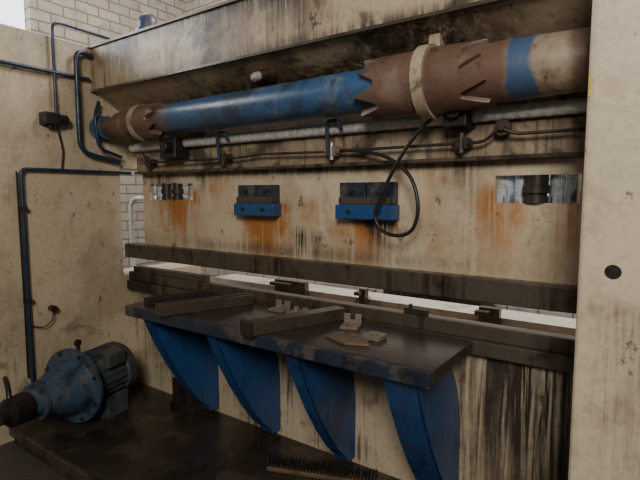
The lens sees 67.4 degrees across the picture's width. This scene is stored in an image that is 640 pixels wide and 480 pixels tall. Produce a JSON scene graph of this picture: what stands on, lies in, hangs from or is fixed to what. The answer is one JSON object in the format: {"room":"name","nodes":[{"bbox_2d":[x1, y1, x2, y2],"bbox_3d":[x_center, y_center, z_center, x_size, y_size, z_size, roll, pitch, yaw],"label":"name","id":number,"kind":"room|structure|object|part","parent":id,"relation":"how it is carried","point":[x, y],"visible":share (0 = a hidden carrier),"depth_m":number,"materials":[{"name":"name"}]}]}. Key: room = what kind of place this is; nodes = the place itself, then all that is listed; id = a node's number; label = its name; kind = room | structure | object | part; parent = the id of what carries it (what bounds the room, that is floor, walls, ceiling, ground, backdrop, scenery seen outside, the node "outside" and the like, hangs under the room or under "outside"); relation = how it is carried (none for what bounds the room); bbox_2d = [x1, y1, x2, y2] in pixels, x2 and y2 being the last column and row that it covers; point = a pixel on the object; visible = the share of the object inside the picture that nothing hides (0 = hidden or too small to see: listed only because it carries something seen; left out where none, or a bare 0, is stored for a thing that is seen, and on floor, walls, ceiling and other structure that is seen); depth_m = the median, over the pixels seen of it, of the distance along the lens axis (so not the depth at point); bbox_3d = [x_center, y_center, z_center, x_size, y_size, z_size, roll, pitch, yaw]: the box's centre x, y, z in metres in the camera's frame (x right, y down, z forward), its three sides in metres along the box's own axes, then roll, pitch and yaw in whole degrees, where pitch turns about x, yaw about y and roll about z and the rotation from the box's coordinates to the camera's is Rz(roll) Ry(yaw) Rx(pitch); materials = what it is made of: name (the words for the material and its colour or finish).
{"room":"factory workshop","nodes":[
{"label":"factory workshop","id":0,"kind":"room"},
{"bbox_2d":[0,441,68,479],"bbox_3d":[-0.034,1.469,2.006,10.200,0.100,11.000,4,7,35],"label":"floor","id":1,"kind":"structure","parent":0,"point":[16,463],"depth_m":2.83,"materials":[{"name":"concrete"}]},
{"bbox_2d":[9,382,400,479],"bbox_3d":[-0.464,1.304,2.571,3.070,0.124,0.940,4,7,35],"label":"base platform","id":2,"kind":"object","parent":1,"relation":"on","point":[153,439],"visible":0.85,"depth_m":2.85,"materials":[{"name":"metal"}]},
{"bbox_2d":[0,339,137,427],"bbox_3d":[-1.608,0.920,3.062,0.501,0.553,0.920,4,7,35],"label":"motor","id":3,"kind":"object","parent":2,"relation":"on","point":[75,385],"visible":1,"depth_m":2.99,"materials":[{"name":"blue paint"}]},
{"bbox_3d":[-1.503,0.913,3.278,0.364,0.364,0.405,2,6,21],"label":"motor","id":4,"kind":"part","parent":3,"relation":"part of","materials":[{"name":"grey paint"}]},
{"bbox_2d":[170,377,203,414],"bbox_3d":[-0.925,1.066,3.349,0.240,0.209,0.120,4,7,35],"label":"steel offcut","id":5,"kind":"object","parent":2,"relation":"on","point":[182,400],"visible":0.66,"depth_m":3.33,"materials":[{"name":"black metal"}]},
{"bbox_2d":[267,454,379,479],"bbox_3d":[0.012,1.211,2.535,0.600,0.072,0.070,1,6,15],"label":"brush","id":6,"kind":"object","parent":2,"relation":"on","point":[317,471],"visible":1,"depth_m":2.53,"materials":[{"name":"brown wood"}]},
{"bbox_2d":[0,0,639,479],"bbox_3d":[0.210,-0.045,2.090,5.260,2.900,2.650,4,7,35],"label":"press brake","id":7,"kind":"object","parent":1,"relation":"on","point":[409,146],"visible":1,"depth_m":2.41,"materials":[{"name":"beige paint"}]},
{"bbox_2d":[39,111,68,127],"bbox_3d":[-1.764,-0.791,3.191,0.090,0.100,0.160,4,7,35],"label":"switch","id":8,"kind":"object","parent":7,"relation":"attached to","point":[47,119],"depth_m":3.16,"materials":[{"name":"black plastic"}]},
{"bbox_3d":[-1.888,-0.045,3.423,0.300,2.650,2.400,4,7,35],"label":"frame","id":9,"kind":"part","parent":7,"relation":"part of","materials":[{"name":"beige paint"}]},
{"bbox_3d":[-0.437,-0.283,2.955,0.144,0.109,0.048,4,7,35],"label":"clamp plate","id":10,"kind":"part","parent":7,"relation":"part of","materials":[{"name":"paint"}]},
{"bbox_3d":[-0.309,-0.274,2.865,0.144,0.109,0.048,4,7,35],"label":"clamp plate","id":11,"kind":"part","parent":7,"relation":"part of","materials":[{"name":"paint"}]},
{"bbox_2d":[125,295,472,479],"bbox_3d":[-0.224,0.816,2.597,1.940,0.790,0.553,4,7,35],"label":"work table","id":12,"kind":"object","parent":7,"relation":"attached to","point":[414,366],"visible":0.96,"depth_m":2.33,"materials":[{"name":"metal"}]},
{"bbox_2d":[144,289,212,305],"bbox_3d":[-0.885,0.359,3.022,0.420,0.039,0.070,-4,7,-37],"label":"bar","id":13,"kind":"object","parent":12,"relation":"on","point":[152,300],"visible":1,"depth_m":2.99,"materials":[{"name":"metal"}]},
{"bbox_2d":[156,293,253,316],"bbox_3d":[-0.657,0.371,2.787,0.560,0.059,0.080,-3,6,-33],"label":"bar","id":14,"kind":"object","parent":12,"relation":"on","point":[233,300],"visible":1,"depth_m":2.75,"materials":[{"name":"brown metal"}]},
{"bbox_2d":[268,300,290,312],"bbox_3d":[-0.234,0.379,2.752,0.100,0.049,0.090,4,7,35],"label":"block","id":15,"kind":"object","parent":12,"relation":"on","point":[279,307],"visible":0.99,"depth_m":2.75,"materials":[{"name":"wood"}]},
{"bbox_2d":[240,306,345,337],"bbox_3d":[-0.122,0.400,2.420,0.570,0.069,0.094,-4,6,-34],"label":"bar","id":16,"kind":"object","parent":12,"relation":"on","point":[276,323],"visible":0.94,"depth_m":2.37,"materials":[{"name":"brown metal"}]},
{"bbox_2d":[285,306,308,313],"bbox_3d":[-0.128,0.396,2.678,0.100,0.029,0.090,4,7,35],"label":"block","id":17,"kind":"object","parent":12,"relation":"on","point":[295,308],"visible":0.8,"depth_m":2.68,"materials":[{"name":"metal"}]},
{"bbox_2d":[325,333,368,346],"bbox_3d":[0.125,0.453,2.172,0.239,0.011,0.109,4,7,35],"label":"steel plate","id":18,"kind":"object","parent":12,"relation":"on","point":[344,339],"visible":1,"depth_m":2.16,"materials":[{"name":"brown metal"}]},
{"bbox_2d":[340,313,361,330],"bbox_3d":[0.154,0.407,2.397,0.090,0.059,0.100,2,6,18],"label":"block","id":19,"kind":"object","parent":12,"relation":"on","point":[355,324],"visible":1,"depth_m":2.42,"materials":[{"name":"wood"}]},
{"bbox_2d":[363,331,386,341],"bbox_3d":[0.253,0.440,2.210,0.085,0.029,0.080,4,7,35],"label":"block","id":20,"kind":"object","parent":12,"relation":"on","point":[375,336],"visible":0.97,"depth_m":2.19,"materials":[{"name":"wood"}]},
{"bbox_3d":[-0.172,0.392,2.893,3.160,0.138,0.150,4,7,35],"label":"die rail","id":21,"kind":"part","parent":7,"relation":"part of","materials":[{"name":"metal"}]},
{"bbox_3d":[0.180,-0.245,2.522,0.154,0.114,0.048,4,7,35],"label":"clamp plate","id":22,"kind":"part","parent":7,"relation":"part of","materials":[{"name":"paint"}]},
{"bbox_3d":[-0.116,-0.495,2.733,2.980,0.145,0.090,4,7,35],"label":"ram rail","id":23,"kind":"part","parent":7,"relation":"part of","materials":[{"name":"metal"}]},
{"bbox_3d":[0.316,-0.236,2.426,0.154,0.114,0.048,4,7,35],"label":"clamp plate","id":24,"kind":"part","parent":7,"relation":"part of","materials":[{"name":"paint"}]},
{"bbox_2d":[404,304,428,315],"bbox_3d":[0.479,0.345,2.388,0.120,0.049,0.035,4,7,35],"label":"clamp","id":25,"kind":"object","parent":7,"relation":"on","point":[408,310],"visible":1,"depth_m":2.38,"materials":[{"name":"metal"}]},
{"bbox_3d":[0.767,-0.469,2.006,0.068,0.068,0.080,4,7,35],"label":"valve knob","id":26,"kind":"part","parent":7,"relation":"part of","materials":[{"name":"metal"}]},
{"bbox_3d":[1.927,0.008,1.524,1.800,2.900,1.300,4,7,35],"label":"frame","id":27,"kind":"part","parent":7,"relation":"part of","materials":[{"name":"beige paint"}]},
{"bbox_2d":[321,283,375,291],"bbox_3d":[0.208,0.829,5.514,0.740,0.520,0.515,4,7,35],"label":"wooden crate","id":28,"kind":"object","parent":1,"relation":"on","point":[325,284],"visible":0.07,"depth_m":5.63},
{"bbox_2d":[383,290,494,306],"bbox_3d":[1.210,0.753,4.929,1.040,0.780,0.540,4,7,35],"label":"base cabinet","id":29,"kind":"object","parent":1,"relation":"on","point":[437,298],"visible":0.02,"depth_m":4.67,"materials":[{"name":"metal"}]},
{"bbox_2d":[23,0,187,268],"bbox_3d":[-4.639,-1.519,3.882,0.200,5.500,9.200,4,7,35],"label":"wall","id":30,"kind":"structure","parent":0,"point":[109,18],"depth_m":6.31,"materials":[{"name":"brick"}]},
{"bbox_2d":[0,0,24,29],"bbox_3d":[-4.023,-2.547,4.670,0.030,1.360,2.110,4,7,35],"label":"window","id":31,"kind":"structure","parent":30,"relation":"in","point":[11,11],"depth_m":5.43,"materials":[{"name":"white glass"}]},
{"bbox_2d":[129,196,187,267],"bbox_3d":[-1.353,0.378,4.313,1.122,1.542,0.044,4,7,35],"label":"pipe","id":32,"kind":"object","parent":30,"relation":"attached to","point":[136,198],"visible":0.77,"depth_m":4.55,"materials":[{"name":"white metal"}]},
{"bbox_2d":[186,0,575,318],"bbox_3d":[2.123,-1.588,4.616,10.000,5.500,0.200,4,7,35],"label":"wall","id":33,"kind":"structure","parent":0,"point":[191,5],"depth_m":6.74,"materials":[{"name":"brick"}]}
]}

